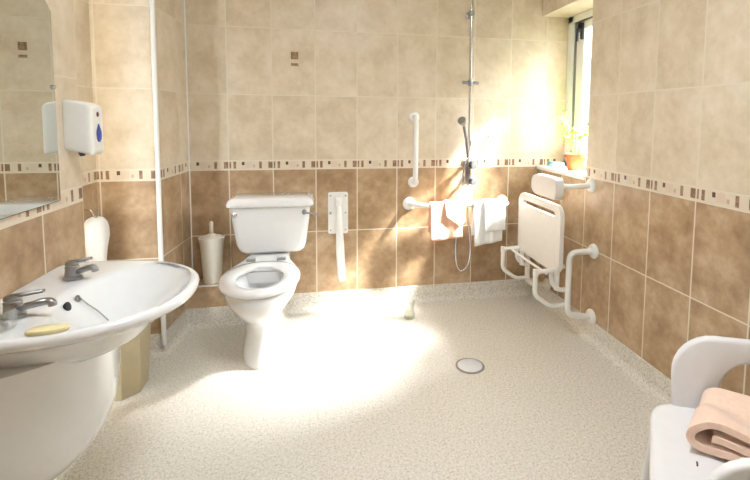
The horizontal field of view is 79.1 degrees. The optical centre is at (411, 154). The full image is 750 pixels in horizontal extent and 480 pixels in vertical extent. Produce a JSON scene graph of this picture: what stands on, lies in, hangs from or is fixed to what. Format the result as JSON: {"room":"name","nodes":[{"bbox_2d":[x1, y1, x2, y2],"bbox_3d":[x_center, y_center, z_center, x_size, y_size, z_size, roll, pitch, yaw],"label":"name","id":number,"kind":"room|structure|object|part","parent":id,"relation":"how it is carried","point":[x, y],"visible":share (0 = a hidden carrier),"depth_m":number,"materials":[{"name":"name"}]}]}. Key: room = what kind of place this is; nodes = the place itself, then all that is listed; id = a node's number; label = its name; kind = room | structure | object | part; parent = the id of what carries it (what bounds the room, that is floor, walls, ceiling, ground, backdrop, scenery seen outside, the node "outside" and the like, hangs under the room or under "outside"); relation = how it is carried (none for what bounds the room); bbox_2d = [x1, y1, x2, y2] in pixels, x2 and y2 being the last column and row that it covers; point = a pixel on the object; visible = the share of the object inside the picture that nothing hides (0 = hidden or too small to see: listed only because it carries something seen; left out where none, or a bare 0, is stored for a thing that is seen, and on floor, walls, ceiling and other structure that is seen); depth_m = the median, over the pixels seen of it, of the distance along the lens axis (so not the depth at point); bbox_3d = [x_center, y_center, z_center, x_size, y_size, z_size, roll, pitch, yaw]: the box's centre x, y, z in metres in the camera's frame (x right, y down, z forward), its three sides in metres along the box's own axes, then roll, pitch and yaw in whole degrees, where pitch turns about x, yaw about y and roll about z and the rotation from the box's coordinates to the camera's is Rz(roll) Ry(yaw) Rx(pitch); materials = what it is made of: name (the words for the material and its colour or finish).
{"room":"accessible bathroom","nodes":[
{"label":"accessible bathroom","id":0,"kind":"room"},
{"bbox_2d":[0,0,85,298],"bbox_3d":[-1.054,-0.018,0.484,0.100,2.400,2.470,0,5,-11],"label":"wall","id":1,"kind":"structure","parent":0,"point":[35,242],"depth_m":1.56,"materials":[{"name":"tile"}]},
{"bbox_2d":[0,0,60,219],"bbox_3d":[-1.134,-0.148,1.185,0.018,0.670,0.712,0,5,-11],"label":"wall mirror","id":2,"kind":"object","parent":1,"relation":"attached to","point":[29,159],"visible":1,"depth_m":1.38,"materials":[{"name":"clear glass"}]},
{"bbox_2d":[62,100,103,155],"bbox_3d":[-1.189,-0.097,1.648,0.094,0.203,0.094,0,5,-11],"label":"soap dispenser","id":3,"kind":"object","parent":1,"relation":"attached to","point":[82,121],"visible":1,"depth_m":1.60,"materials":[{"name":"white plastic"}]},
{"bbox_2d":[0,256,198,479],"bbox_3d":[-0.918,0.655,1.369,0.505,0.640,0.620,0,5,-11],"label":"basin","id":4,"kind":"object","parent":1,"relation":"attached to","point":[58,391],"visible":1,"depth_m":1.21,"materials":[{"name":"white ceramic"}]},
{"bbox_2d":[0,289,56,320],"bbox_3d":[-0.991,0.383,1.174,0.128,0.067,0.054,0,5,-11],"label":"tap","id":5,"kind":"object","parent":4,"relation":"on","point":[10,312],"depth_m":1.16,"materials":[{"name":"silver metal"}]},
{"bbox_2d":[24,323,70,335],"bbox_3d":[-0.871,0.418,1.083,0.090,0.014,0.040,-1,5,-21],"label":"soap bar","id":6,"kind":"object","parent":4,"relation":"on","point":[47,329],"visible":1,"depth_m":1.07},
{"bbox_2d":[62,256,98,280],"bbox_3d":[-1.057,0.360,1.450,0.108,0.067,0.054,0,5,-11],"label":"tap","id":7,"kind":"object","parent":4,"relation":"on","point":[73,271],"depth_m":1.44,"materials":[{"name":"silver metal"}]},
{"bbox_3d":[-0.945,0.460,1.350,0.087,0.070,0.008,1,5,2],"label":"plug chain","id":8,"kind":"part","parent":4,"relation":"part of","materials":[{"name":"silver metal"}]},
{"bbox_2d":[84,209,109,261],"bbox_3d":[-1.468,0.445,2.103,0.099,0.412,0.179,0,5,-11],"label":"soap dispenser","id":9,"kind":"object","parent":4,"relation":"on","point":[97,229],"visible":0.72,"depth_m":2.06,"materials":[{"name":"white plastic"}]},
{"bbox_3d":[-0.915,0.474,1.355,0.504,0.143,0.620,0,5,-11],"label":"basin bowl","id":10,"kind":"part","parent":4,"relation":"part of","materials":[{"name":"white ceramic"}]},
{"bbox_2d":[54,278,532,479],"bbox_3d":[-0.787,1.038,1.672,1.898,0.109,4.152,2,5,23],"label":"baseboard","id":11,"kind":"structure","parent":1,"relation":"attached to","point":[215,318],"depth_m":2.92,"materials":[{"name":"plastic"}]},
{"bbox_2d":[73,0,97,222],"bbox_3d":[-1.533,-0.135,1.898,0.100,2.400,0.600,0,5,-11],"label":"wall","id":12,"kind":"structure","parent":0,"point":[81,7],"depth_m":2.12,"materials":[{"name":"tile"}]},
{"bbox_2d":[89,0,167,334],"bbox_3d":[-1.435,-0.162,2.248,0.330,2.400,0.050,0,5,-11],"label":"wall","id":13,"kind":"structure","parent":0,"point":[120,41],"depth_m":2.23,"materials":[{"name":"tile"}]},
{"bbox_2d":[149,0,166,345],"bbox_3d":[-1.264,-0.190,2.238,0.023,2.340,0.023,0,5,-11],"label":"pipe","id":14,"kind":"object","parent":13,"relation":"attached to","point":[151,2],"visible":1,"depth_m":2.24,"materials":[{"name":"white paint"}]},
{"bbox_2d":[156,0,191,327],"bbox_3d":[-1.338,-0.180,2.486,0.102,2.400,0.380,0,5,-11],"label":"wall","id":15,"kind":"structure","parent":0,"point":[170,13],"depth_m":2.48,"materials":[{"name":"tile"}]},
{"bbox_2d":[198,284,217,286],"bbox_3d":[-1.049,0.767,2.683,0.543,0.008,0.008,0,5,-11],"label":"trim","id":16,"kind":"structure","parent":15,"relation":"attached to","point":[216,284],"depth_m":2.65,"materials":[{"name":"white plastic"}]},
{"bbox_2d":[74,297,656,479],"bbox_3d":[-0.063,1.161,1.281,3.200,0.060,3.650,0,5,-11],"label":"floor","id":17,"kind":"structure","parent":0,"point":[376,393],"depth_m":1.93,"materials":[{"name":"plastic"}]},
{"bbox_2d":[114,324,150,400],"bbox_3d":[-1.321,0.882,2.033,0.257,0.354,0.272,0,5,-11],"label":"waste bin","id":18,"kind":"object","parent":17,"relation":"on","point":[134,364],"visible":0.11,"depth_m":1.98,"materials":[{"name":"beige plastic"}]},
{"bbox_2d":[218,192,319,369],"bbox_3d":[-0.759,0.645,2.451,0.523,0.768,0.805,0,5,-11],"label":"toilet","id":19,"kind":"object","parent":17,"relation":"on","point":[269,226],"visible":1,"depth_m":2.46,"materials":[{"name":"white ceramic"}]},
{"bbox_3d":[-0.775,0.619,2.341,0.392,0.029,0.601,0,5,-11],"label":"seat","id":20,"kind":"part","parent":19,"relation":"part of","materials":[{"name":"white plastic"}]},
{"bbox_3d":[-0.830,0.266,2.694,0.486,0.052,0.242,0,5,-11],"label":"cistern lid","id":21,"kind":"part","parent":19,"relation":"part of","materials":[{"name":"white ceramic"}]},
{"bbox_3d":[-0.586,0.338,2.631,0.108,0.035,0.026,0,5,0],"label":"flush lever","id":22,"kind":"part","parent":19,"relation":"part of","materials":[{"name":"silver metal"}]},
{"bbox_2d":[405,308,413,318],"bbox_3d":[-0.013,0.956,2.799,0.068,0.107,0.068,0,5,-11],"label":"glass jar","id":23,"kind":"object","parent":17,"relation":"on","point":[409,315],"visible":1,"depth_m":2.79,"materials":[{"name":"glass"}]},
{"bbox_2d":[456,358,484,373],"bbox_3d":[0.292,1.052,2.263,0.144,0.007,0.144,0,5,-11],"label":"floor drain","id":24,"kind":"object","parent":17,"relation":"on","point":[465,365],"visible":1,"depth_m":2.25,"materials":[{"name":"silver metal"}]},
{"bbox_2d":[640,336,749,479],"bbox_3d":[0.756,0.835,1.022,0.514,0.644,0.624,3,5,25],"label":"chair","id":25,"kind":"object","parent":17,"relation":"on","point":[700,364],"visible":0.73,"depth_m":1.21,"materials":[{"name":"white plastic"}]},
{"bbox_3d":[0.672,0.923,1.276,0.098,0.388,0.061,4,6,35],"label":"leg","id":26,"kind":"part","parent":25,"relation":"part of","materials":[{"name":"white plastic"}]},
{"bbox_3d":[0.763,0.730,1.016,0.406,0.045,0.577,3,5,28],"label":"seat","id":27,"kind":"part","parent":25,"relation":"part of","materials":[{"name":"white plastic"}]},
{"bbox_3d":[0.916,0.616,1.213,0.402,0.235,0.044,2,5,13],"label":"armrest","id":28,"kind":"part","parent":25,"relation":"part of","materials":[{"name":"white plastic"}]},
{"bbox_2d":[686,388,749,460],"bbox_3d":[0.824,0.658,1.071,0.274,0.089,0.208,4,6,38],"label":"folded towel","id":29,"kind":"object","parent":25,"relation":"on","point":[719,426],"visible":0.98,"depth_m":1.07,"materials":[{"name":"pink fabric"}]},
{"bbox_3d":[0.719,0.649,0.779,0.407,0.235,0.044,2,5,13],"label":"armrest","id":30,"kind":"part","parent":25,"relation":"part of","materials":[{"name":"white plastic"}]},
{"bbox_2d":[185,0,568,293],"bbox_3d":[-0.404,-0.207,2.928,3.200,2.400,0.120,0,5,-11],"label":"wall","id":31,"kind":"structure","parent":0,"point":[316,97],"depth_m":2.91,"materials":[{"name":"tile"}]},
{"bbox_2d":[184,0,192,268],"bbox_3d":[-1.323,-0.317,2.670,0.009,2.155,0.009,0,5,-11],"label":"trim","id":32,"kind":"structure","parent":31,"relation":"attached to","point":[184,0],"depth_m":2.68,"materials":[{"name":"white paint"}]},
{"bbox_2d":[185,278,227,308],"bbox_3d":[-1.067,0.882,2.755,0.544,0.245,0.130,0,5,-11],"label":"ledge","id":33,"kind":"object","parent":31,"relation":"attached to","point":[203,297],"depth_m":2.66,"materials":[{"name":"tile"}]},
{"bbox_2d":[198,221,224,283],"bbox_3d":[-1.191,0.576,2.702,0.146,0.367,0.146,0,5,-11],"label":"toilet brush","id":34,"kind":"object","parent":33,"relation":"on","point":[211,244],"visible":0.98,"depth_m":2.66,"materials":[{"name":"white plastic"}]},
{"bbox_3d":[-1.191,0.482,2.694,0.116,0.028,0.115,0,5,-11],"label":"lid","id":35,"kind":"part","parent":34,"relation":"part of","materials":[{"name":"white plastic"}]},
{"bbox_3d":[-1.190,0.437,2.691,0.024,0.087,0.024,0,5,-11],"label":"handle","id":36,"kind":"part","parent":34,"relation":"part of","materials":[{"name":"white plastic"}]},
{"bbox_2d":[328,192,347,280],"bbox_3d":[-0.460,0.514,2.852,0.125,0.547,0.120,0,5,-11],"label":"rail","id":37,"kind":"object","parent":31,"relation":"attached to","point":[337,201],"visible":1,"depth_m":2.84,"materials":[{"name":"white plastic"}]},
{"bbox_3d":[-0.470,0.371,2.895,0.125,0.268,0.008,0,5,-11],"label":"wall plate","id":38,"kind":"part","parent":37,"relation":"part of","materials":[{"name":"white plastic"}]},
{"bbox_3d":[-0.444,0.546,2.840,0.062,0.485,0.085,0,5,-11],"label":"arm","id":39,"kind":"part","parent":37,"relation":"part of","materials":[{"name":"white plastic"}]},
{"bbox_2d":[408,112,418,187],"bbox_3d":[0.022,-0.030,2.922,0.072,0.497,0.086,0,5,-11],"label":"grab rail","id":40,"kind":"object","parent":31,"relation":"attached to","point":[413,117],"visible":1,"depth_m":2.89,"materials":[{"name":"white plastic"}]},
{"bbox_2d":[403,195,508,209],"bbox_3d":[0.313,0.324,2.997,0.736,0.086,0.111,0,5,-11],"label":"grab rail","id":41,"kind":"object","parent":31,"relation":"attached to","point":[409,203],"visible":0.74,"depth_m":2.96,"materials":[{"name":"white plastic"}]},
{"bbox_2d":[428,201,461,241],"bbox_3d":[0.221,0.428,2.938,0.212,0.253,0.071,0,5,-11],"label":"hand towel","id":42,"kind":"object","parent":41,"relation":"hanging from","point":[440,227],"visible":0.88,"depth_m":2.91,"materials":[{"name":"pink fabric"}]},
{"bbox_2d":[443,200,464,226],"bbox_3d":[0.277,0.385,2.947,0.135,0.182,0.084,0,5,-11],"label":"cloth","id":43,"kind":"object","parent":42,"relation":"on","point":[455,209],"visible":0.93,"depth_m":2.92,"materials":[{"name":"white fabric"}]},
{"bbox_2d":[471,200,501,246],"bbox_3d":[0.502,0.449,2.996,0.205,0.298,0.075,0,5,-11],"label":"hand towel","id":44,"kind":"object","parent":41,"relation":"hanging from","point":[481,237],"visible":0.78,"depth_m":2.97,"materials":[{"name":"white fabric"}]},
{"bbox_2d":[481,198,505,231],"bbox_3d":[0.543,0.396,3.001,0.147,0.214,0.091,0,5,-11],"label":"cloth","id":45,"kind":"object","parent":44,"relation":"on","point":[494,208],"visible":0.91,"depth_m":2.97,"materials":[{"name":"white fabric"}]},
{"bbox_2d":[455,0,495,271],"bbox_3d":[0.423,-0.230,2.955,0.279,2.043,0.147,0,5,-11],"label":"shower","id":46,"kind":"object","parent":31,"relation":"attached to","point":[468,164],"visible":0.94,"depth_m":2.95,"materials":[{"name":"silver metal"}]},
{"bbox_3d":[0.384,-0.577,2.933,0.019,1.350,0.019,0,5,-11],"label":"riser rail","id":47,"kind":"part","parent":46,"relation":"part of","materials":[{"name":"silver metal"}]},
{"bbox_3d":[0.401,0.173,2.964,0.048,0.048,0.036,-2,5,-31],"label":"control knob","id":48,"kind":"part","parent":46,"relation":"part of","materials":[{"name":"grey plastic"}]},
{"bbox_3d":[0.402,0.064,2.955,0.056,0.056,0.036,-2,5,-31],"label":"control knob","id":49,"kind":"part","parent":46,"relation":"part of","materials":[{"name":"grey plastic"}]},
{"bbox_2d":[535,0,749,395],"bbox_3d":[1.369,-0.075,1.469,0.300,2.400,3.450,0,5,-11],"label":"wall","id":50,"kind":"structure","parent":0,"point":[667,216],"depth_m":1.99,"materials":[{"name":"tile"}]},
{"bbox_2d":[501,174,598,323],"bbox_3d":[0.792,0.517,2.712,0.350,0.826,0.592,0,5,-11],"label":"chair","id":51,"kind":"object","parent":50,"relation":"attached to","point":[540,232],"visible":1,"depth_m":2.54,"materials":[{"name":"white plastic"}]},
{"bbox_3d":[0.692,0.631,2.705,0.015,0.015,0.470,0,5,-11],"label":"cross rod","id":52,"kind":"part","parent":51,"relation":"part of","materials":[{"name":"white plastic"}]},
{"bbox_3d":[0.826,0.680,2.992,0.157,0.406,0.032,0,5,-11],"label":"wall frame","id":53,"kind":"part","parent":51,"relation":"part of","materials":[{"name":"white plastic"}]},
{"bbox_3d":[0.762,0.448,2.707,0.024,0.380,0.525,0,5,-11],"label":"seat panel","id":54,"kind":"part","parent":51,"relation":"part of","materials":[{"name":"white plastic"}]},
{"bbox_3d":[0.895,0.174,2.512,0.206,0.034,0.050,1,5,1],"label":"headrest arm","id":55,"kind":"part","parent":51,"relation":"part of","materials":[{"name":"white plastic"}]},
{"bbox_3d":[0.924,0.720,2.503,0.157,0.406,0.032,0,5,-11],"label":"wall frame","id":56,"kind":"part","parent":51,"relation":"part of","materials":[{"name":"white plastic"}]},
{"bbox_2d":[537,165,585,179],"bbox_3d":[1.025,0.108,2.881,0.204,0.025,0.582,0,5,-11],"label":"window sill","id":57,"kind":"structure","parent":50,"relation":"attached to","point":[558,170],"depth_m":2.84,"materials":[{"name":"white paint"}]},
{"bbox_2d":[547,161,564,166],"bbox_3d":[0.975,0.063,3.054,0.090,0.035,0.080,0,5,-11],"label":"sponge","id":58,"kind":"object","parent":57,"relation":"on","point":[550,163],"visible":1,"depth_m":3.02,"materials":[{"name":"white"}]},
{"bbox_2d":[556,110,587,170],"bbox_3d":[1.032,-0.096,2.863,0.157,0.383,0.322,-1,5,-23],"label":"potted plant","id":59,"kind":"object","parent":57,"relation":"on","point":[575,161],"visible":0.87,"depth_m":2.81,"materials":[{"name":"green plant"}]},
{"bbox_3d":[1.036,0.045,2.851,0.142,0.104,0.142,0,5,-11],"label":"pot","id":60,"kind":"part","parent":59,"relation":"part of","materials":[{"name":"ceramic"}]},
{"bbox_2d":[564,8,592,169],"bbox_3d":[1.133,-0.409,2.860,0.094,1.020,0.585,0,5,-11],"label":"window","id":61,"kind":"structure","parent":50,"relation":"in","point":[579,26],"depth_m":3.00,"materials":[{"name":"white paint"}]},
{"bbox_3d":[1.091,-0.796,2.933,0.047,0.120,0.020,0,5,-11],"label":"handle","id":62,"kind":"part","parent":61,"relation":"part of","materials":[{"name":"metal"}]},
{"bbox_3d":[1.160,-0.400,2.832,0.043,0.916,0.428,0,5,-11],"label":"sash","id":63,"kind":"part","parent":61,"relation":"part of","materials":[{"name":"white paint"}]},
{"bbox_2d":[530,286,670,405],"bbox_3d":[1.178,1.065,1.543,0.061,0.109,3.409,0,5,-11],"label":"baseboard","id":64,"kind":"structure","parent":50,"relation":"attached to","point":[652,383],"depth_m":2.30,"materials":[{"name":"plastic"}]}
]}

